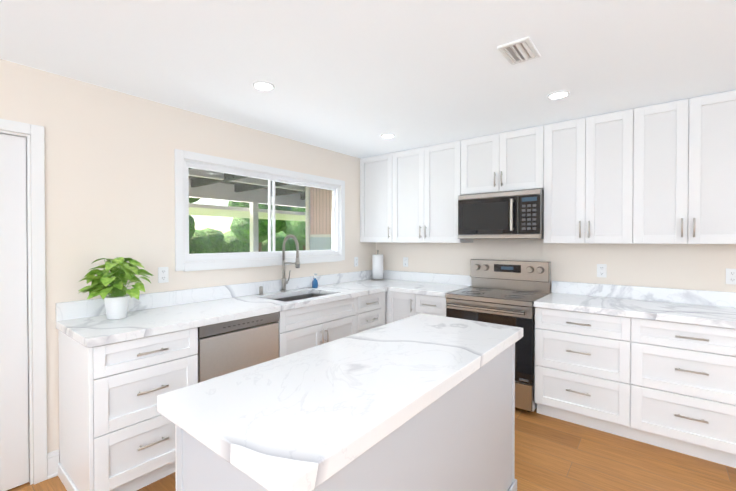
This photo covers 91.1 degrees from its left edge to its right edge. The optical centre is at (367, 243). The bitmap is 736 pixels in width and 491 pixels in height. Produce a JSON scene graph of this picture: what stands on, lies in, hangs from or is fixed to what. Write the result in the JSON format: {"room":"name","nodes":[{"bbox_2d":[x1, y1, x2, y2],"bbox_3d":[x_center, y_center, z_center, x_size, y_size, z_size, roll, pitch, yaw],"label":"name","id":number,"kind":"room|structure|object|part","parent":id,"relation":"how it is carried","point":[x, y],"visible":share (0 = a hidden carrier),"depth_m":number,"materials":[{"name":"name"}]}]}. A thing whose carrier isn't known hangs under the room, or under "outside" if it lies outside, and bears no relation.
{"room":"kitchen","nodes":[
{"label":"kitchen","id":0,"kind":"room"},
{"bbox_2d":[0,59,375,452],"bbox_3d":[-1.760,0.188,2.484,0.140,2.440,6.080,0,1,39],"label":"wall","id":1,"kind":"structure","parent":0,"point":[109,174],"depth_m":2.46,"materials":[{"name":"beige paint"}]},
{"bbox_2d":[0,134,28,490],"bbox_3d":[-2.260,0.396,1.764,0.094,2.022,0.878,0,1,39],"label":"door","id":2,"kind":"structure","parent":1,"relation":"in","point":[14,452],"depth_m":2.07,"materials":[{"name":"white wood"}]},
{"bbox_2d":[0,119,46,484],"bbox_3d":[-2.300,0.362,1.795,0.158,2.105,1.028,0,1,39],"label":"door frame","id":3,"kind":"structure","parent":1,"relation":"attached to","point":[36,310],"depth_m":2.12,"materials":[{"name":"white wood"}]},
{"bbox_2d":[47,449,58,478],"bbox_3d":[0.132,1.346,0.986,4.698,0.152,5.798,0,1,39],"label":"baseboard","id":4,"kind":"structure","parent":1,"relation":"attached to","point":[52,459],"depth_m":2.18,"materials":[{"name":"white wood"}]},
{"bbox_2d":[158,267,168,282],"bbox_3d":[-1.515,0.231,2.672,0.008,0.116,0.072,0,1,39],"label":"outlet","id":5,"kind":"object","parent":1,"relation":"attached to","point":[163,274],"visible":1,"depth_m":2.67,"materials":[{"name":"white plastic"}]},
{"bbox_2d":[174,149,344,271],"bbox_3d":[-0.901,-0.258,3.498,0.112,0.932,1.899,0,1,39],"label":"window","id":6,"kind":"structure","parent":1,"relation":"in","point":[180,158],"depth_m":3.24,"materials":[{"name":"white"}]},
{"bbox_3d":[-0.905,-0.262,3.502,0.065,0.776,1.751,0,1,39],"label":"sliding window frame","id":7,"kind":"part","parent":6,"relation":"part of","materials":[{"name":"white plastic"}]},
{"bbox_2d":[354,257,357,266],"bbox_3d":[-0.143,0.219,4.392,0.008,0.116,0.072,0,1,39],"label":"outlet","id":8,"kind":"object","parent":1,"relation":"attached to","point":[355,261],"visible":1,"depth_m":4.38,"materials":[{"name":"white plastic"}]},
{"bbox_2d":[57,292,384,490],"bbox_3d":[-0.836,0.955,3.008,0.655,0.895,2.592,0,1,39],"label":"base cabinet","id":9,"kind":"object","parent":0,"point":[116,431],"depth_m":2.04,"materials":[{"name":"white wood"}]},
{"bbox_2d":[56,271,407,347],"bbox_3d":[-0.641,0.428,3.245,0.660,0.155,3.213,0,1,39],"label":"countertop","id":10,"kind":"structure","parent":9,"relation":"on","point":[86,323],"depth_m":2.60,"materials":[{"name":"stone"}]},
{"bbox_2d":[78,257,153,319],"bbox_3d":[-1.566,0.276,2.250,0.345,0.385,0.410,0,1,39],"label":"potted plant","id":11,"kind":"object","parent":10,"relation":"on","point":[116,301],"visible":1,"depth_m":2.23,"materials":[{"name":"green plant"}]},
{"bbox_2d":[258,286,263,294],"bbox_3d":[-0.959,0.420,3.241,0.048,0.078,0.048,0,1,39],"label":"air gap cap","id":12,"kind":"object","parent":10,"relation":"on","point":[260,290],"visible":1,"depth_m":3.23,"materials":[{"name":"silver metal"}]},
{"bbox_2d":[281,234,299,291],"bbox_3d":[-0.718,0.185,3.402,0.254,0.545,0.095,0,1,39],"label":"faucet","id":13,"kind":"object","parent":10,"relation":"on","point":[297,265],"visible":1,"depth_m":3.43,"materials":[{"name":"silver metal"}]},
{"bbox_2d":[272,293,323,301],"bbox_3d":[-0.610,0.618,3.272,0.434,0.226,0.684,0,1,39],"label":"undermount sink","id":14,"kind":"object","parent":10,"relation":"in","point":[297,297],"visible":0.02,"depth_m":3.52,"materials":[{"name":"metal"}]},
{"bbox_2d":[312,274,317,287],"bbox_3d":[-0.548,0.382,3.732,0.061,0.145,0.062,0,1,39],"label":"soap bottle","id":15,"kind":"object","parent":10,"relation":"on","point":[314,283],"visible":0.98,"depth_m":3.71,"materials":[{"name":"blue plastic"}]},
{"bbox_2d":[371,250,384,280],"bbox_3d":[0.122,0.261,4.475,0.170,0.372,0.170,0,1,39],"label":"paper towel holder","id":16,"kind":"object","parent":10,"relation":"on","point":[377,266],"visible":1,"depth_m":4.42,"materials":[{"name":"white paper"}]},
{"bbox_2d":[348,270,399,273],"bbox_3d":[0.170,0.418,4.237,0.390,0.155,0.651,0,1,39],"label":"countertop","id":17,"kind":"structure","parent":9,"relation":"on","point":[367,271],"depth_m":4.51,"materials":[{"name":"stone"}]},
{"bbox_2d":[0,0,735,158],"bbox_3d":[0.132,-1.077,0.962,4.980,0.120,6.080,0,1,39],"label":"ceiling","id":18,"kind":"structure","parent":0,"point":[356,78],"depth_m":2.00,"materials":[{"name":"white paint"}]},
{"bbox_2d":[253,81,274,90],"bbox_3d":[-0.679,-1.027,2.351,0.140,0.016,0.140,0,1,39],"label":"recessed light","id":19,"kind":"object","parent":18,"relation":"in","point":[263,86],"visible":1,"depth_m":2.34,"materials":[{"name":"white plastic"}]},
{"bbox_2d":[381,133,394,138],"bbox_3d":[0.191,-1.038,3.474,0.140,0.016,0.140,0,1,39],"label":"recessed light","id":20,"kind":"object","parent":18,"relation":"in","point":[388,135],"visible":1,"depth_m":3.46,"materials":[{"name":"white plastic"}]},
{"bbox_2d":[497,36,540,64],"bbox_3d":[0.806,-1.018,1.921,0.156,0.016,0.236,0,1,39],"label":"ceiling vent","id":21,"kind":"object","parent":18,"relation":"in","point":[519,51],"visible":0.98,"depth_m":1.91,"materials":[{"name":"white metal"}]},
{"bbox_2d":[547,90,569,99],"bbox_3d":[1.318,-1.029,2.498,0.140,0.016,0.140,0,1,39],"label":"recessed light","id":22,"kind":"object","parent":18,"relation":"in","point":[556,95],"visible":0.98,"depth_m":2.49,"materials":[{"name":"white plastic"}]},
{"bbox_2d":[7,407,735,490],"bbox_3d":[0.132,1.482,0.987,4.980,0.120,6.080,0,1,39],"label":"floor","id":23,"kind":"structure","parent":0,"point":[553,454],"depth_m":2.28,"materials":[{"name":"brown wood"}]},
{"bbox_2d":[197,312,278,382],"bbox_3d":[-1.068,0.961,2.665,0.524,0.890,0.611,0,1,39],"label":"dishwasher","id":24,"kind":"object","parent":23,"relation":"on","point":[224,348],"visible":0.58,"depth_m":2.46,"materials":[{"name":"silver metal"}]},
{"bbox_2d":[175,343,516,490],"bbox_3d":[0.092,0.973,1.599,0.635,0.887,1.609,0,1,39],"label":"kitchen island","id":25,"kind":"object","parent":23,"relation":"on","point":[460,436],"depth_m":1.33,"materials":[{"name":"grey wood"}]},
{"bbox_3d":[-0.134,0.916,1.778,0.058,0.763,1.573,0,1,39],"label":"kitchen island door fronts","id":26,"kind":"part","parent":25,"relation":"part of","materials":[{"name":"white wood"}]},
{"bbox_2d":[157,313,522,490],"bbox_3d":[0.102,0.502,1.586,0.655,0.052,1.655,0,1,39],"label":"island countertop","id":27,"kind":"structure","parent":25,"relation":"on","point":[310,419],"depth_m":1.14,"materials":[{"name":"stone"}]},
{"bbox_2d":[385,291,420,323],"bbox_3d":[0.558,0.946,3.953,0.411,0.896,0.618,0,1,39],"label":"base cabinet","id":28,"kind":"object","parent":23,"relation":"on","point":[399,306],"depth_m":3.75,"materials":[{"name":"white wood"}]},
{"bbox_2d":[388,272,471,296],"bbox_3d":[0.671,0.422,3.837,0.652,0.155,0.651,0,1,39],"label":"countertop","id":29,"kind":"structure","parent":28,"relation":"on","point":[420,283],"depth_m":3.98,"materials":[{"name":"stone"}]},
{"bbox_2d":[421,295,446,316],"bbox_3d":[0.776,0.947,3.779,0.411,0.896,0.618,0,1,39],"label":"base cabinet","id":30,"kind":"object","parent":23,"relation":"on","point":[433,305],"depth_m":3.49,"materials":[{"name":"white wood"}]},
{"bbox_2d":[445,259,550,411],"bbox_3d":[1.207,0.784,3.367,0.764,1.230,0.716,0,1,39],"label":"range","id":31,"kind":"object","parent":23,"relation":"on","point":[506,292],"visible":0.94,"depth_m":3.22,"materials":[{"name":"grey metal"}]},
{"bbox_2d":[534,307,633,439],"bbox_3d":[1.788,0.955,2.971,0.631,0.896,0.618,0,1,39],"label":"base cabinet","id":32,"kind":"object","parent":23,"relation":"on","point":[584,362],"depth_m":2.71,"materials":[{"name":"white wood"}]},
{"bbox_2d":[534,281,735,328],"bbox_3d":[2.046,0.433,2.743,1.310,0.155,0.648,0,1,39],"label":"countertop","id":33,"kind":"structure","parent":32,"relation":"on","point":[698,307],"depth_m":2.76,"materials":[{"name":"stone"}]},
{"bbox_2d":[634,318,735,467],"bbox_3d":[2.290,0.959,2.571,0.653,0.896,0.618,0,1,39],"label":"base cabinet","id":34,"kind":"object","parent":23,"relation":"on","point":[667,385],"depth_m":2.36,"materials":[{"name":"white wood"}]},
{"bbox_2d":[376,239,735,292],"bbox_3d":[1.984,0.180,3.296,4.700,2.440,0.140,0,1,39],"label":"wall","id":35,"kind":"structure","parent":0,"point":[692,266],"depth_m":3.20,"materials":[{"name":"beige paint"}]},
{"bbox_2d":[360,152,395,241],"bbox_3d":[0.216,-0.530,4.397,0.548,1.029,0.327,0,1,39],"label":"upper cabinet","id":36,"kind":"object","parent":35,"relation":"attached to","point":[377,173],"depth_m":4.28,"materials":[{"name":"white wood"}]},
{"bbox_2d":[403,257,407,266],"bbox_3d":[0.460,0.224,4.417,0.072,0.116,0.008,0,1,39],"label":"outlet","id":37,"kind":"object","parent":35,"relation":"attached to","point":[405,261],"visible":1,"depth_m":4.42,"materials":[{"name":"white plastic"}]},
{"bbox_2d":[396,139,472,242],"bbox_3d":[0.704,-0.526,4.007,0.965,1.029,0.327,0,1,39],"label":"upper cabinet","id":38,"kind":"object","parent":35,"relation":"attached to","point":[430,180],"depth_m":3.84,"materials":[{"name":"white wood"}]},
{"bbox_2d":[468,125,543,194],"bbox_3d":[1.329,-0.761,3.506,0.768,0.549,0.327,0,1,39],"label":"upper cabinet","id":39,"kind":"object","parent":35,"relation":"attached to","point":[511,160],"depth_m":3.34,"materials":[{"name":"white wood"}]},
{"bbox_2d":[458,189,543,238],"bbox_3d":[1.292,-0.261,3.464,0.756,0.427,0.447,0,1,39],"label":"over-the-range microwave","id":40,"kind":"object","parent":39,"relation":"attached to","point":[510,215],"visible":0.98,"depth_m":3.29,"materials":[{"name":"silver metal"}]},
{"bbox_2d":[544,106,647,243],"bbox_3d":[1.875,-0.517,3.072,0.761,1.029,0.327,0,1,39],"label":"upper cabinet","id":41,"kind":"object","parent":35,"relation":"attached to","point":[596,167],"depth_m":2.90,"materials":[{"name":"white wood"}]},
{"bbox_2d":[597,264,606,277],"bbox_3d":[2.043,0.236,3.154,0.072,0.116,0.008,0,1,39],"label":"outlet","id":42,"kind":"object","parent":35,"relation":"attached to","point":[601,270],"visible":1,"depth_m":3.15,"materials":[{"name":"white plastic"}]},
{"bbox_2d":[644,90,735,243],"bbox_3d":[2.342,-0.514,2.700,0.696,1.029,0.327,0,1,39],"label":"upper cabinet","id":43,"kind":"object","parent":35,"relation":"attached to","point":[663,173],"depth_m":2.54,"materials":[{"name":"white wood"}]},
{"bbox_2d":[726,268,735,284],"bbox_3d":[2.676,0.241,2.649,0.072,0.116,0.008,0,1,39],"label":"outlet","id":44,"kind":"object","parent":35,"relation":"attached to","point":[730,276],"visible":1,"depth_m":2.65,"materials":[{"name":"white plastic"}]},
{"bbox_3d":[-15.586,1.413,17.237,39.859,0.200,60.000,0,1,39],"label":"lawn","id":45,"kind":"structure","parent":0,"visible":0},
{"bbox_2d":[189,197,305,253],"bbox_3d":[-5.607,-1.880,21.658,15.618,8.100,46.274,0,1,39],"label":"trees","id":46,"kind":"object","parent":45,"relation":"on","point":[236,238],"depth_m":21.74,"materials":[{"name":"green plant"}]},
{"bbox_3d":[-0.969,1.401,6.214,3.259,0.040,15.000,0,1,39],"label":"ground","id":47,"kind":"structure","parent":45,"relation":"on","visible":0},
{"bbox_2d":[189,168,331,251],"bbox_3d":[-1.751,0.105,6.825,5.259,2.540,15.000,0,1,39],"label":"patio cover","id":48,"kind":"object","parent":47,"relation":"on","point":[313,209],"depth_m":6.41,"materials":[{"name":"grey"}]}
]}

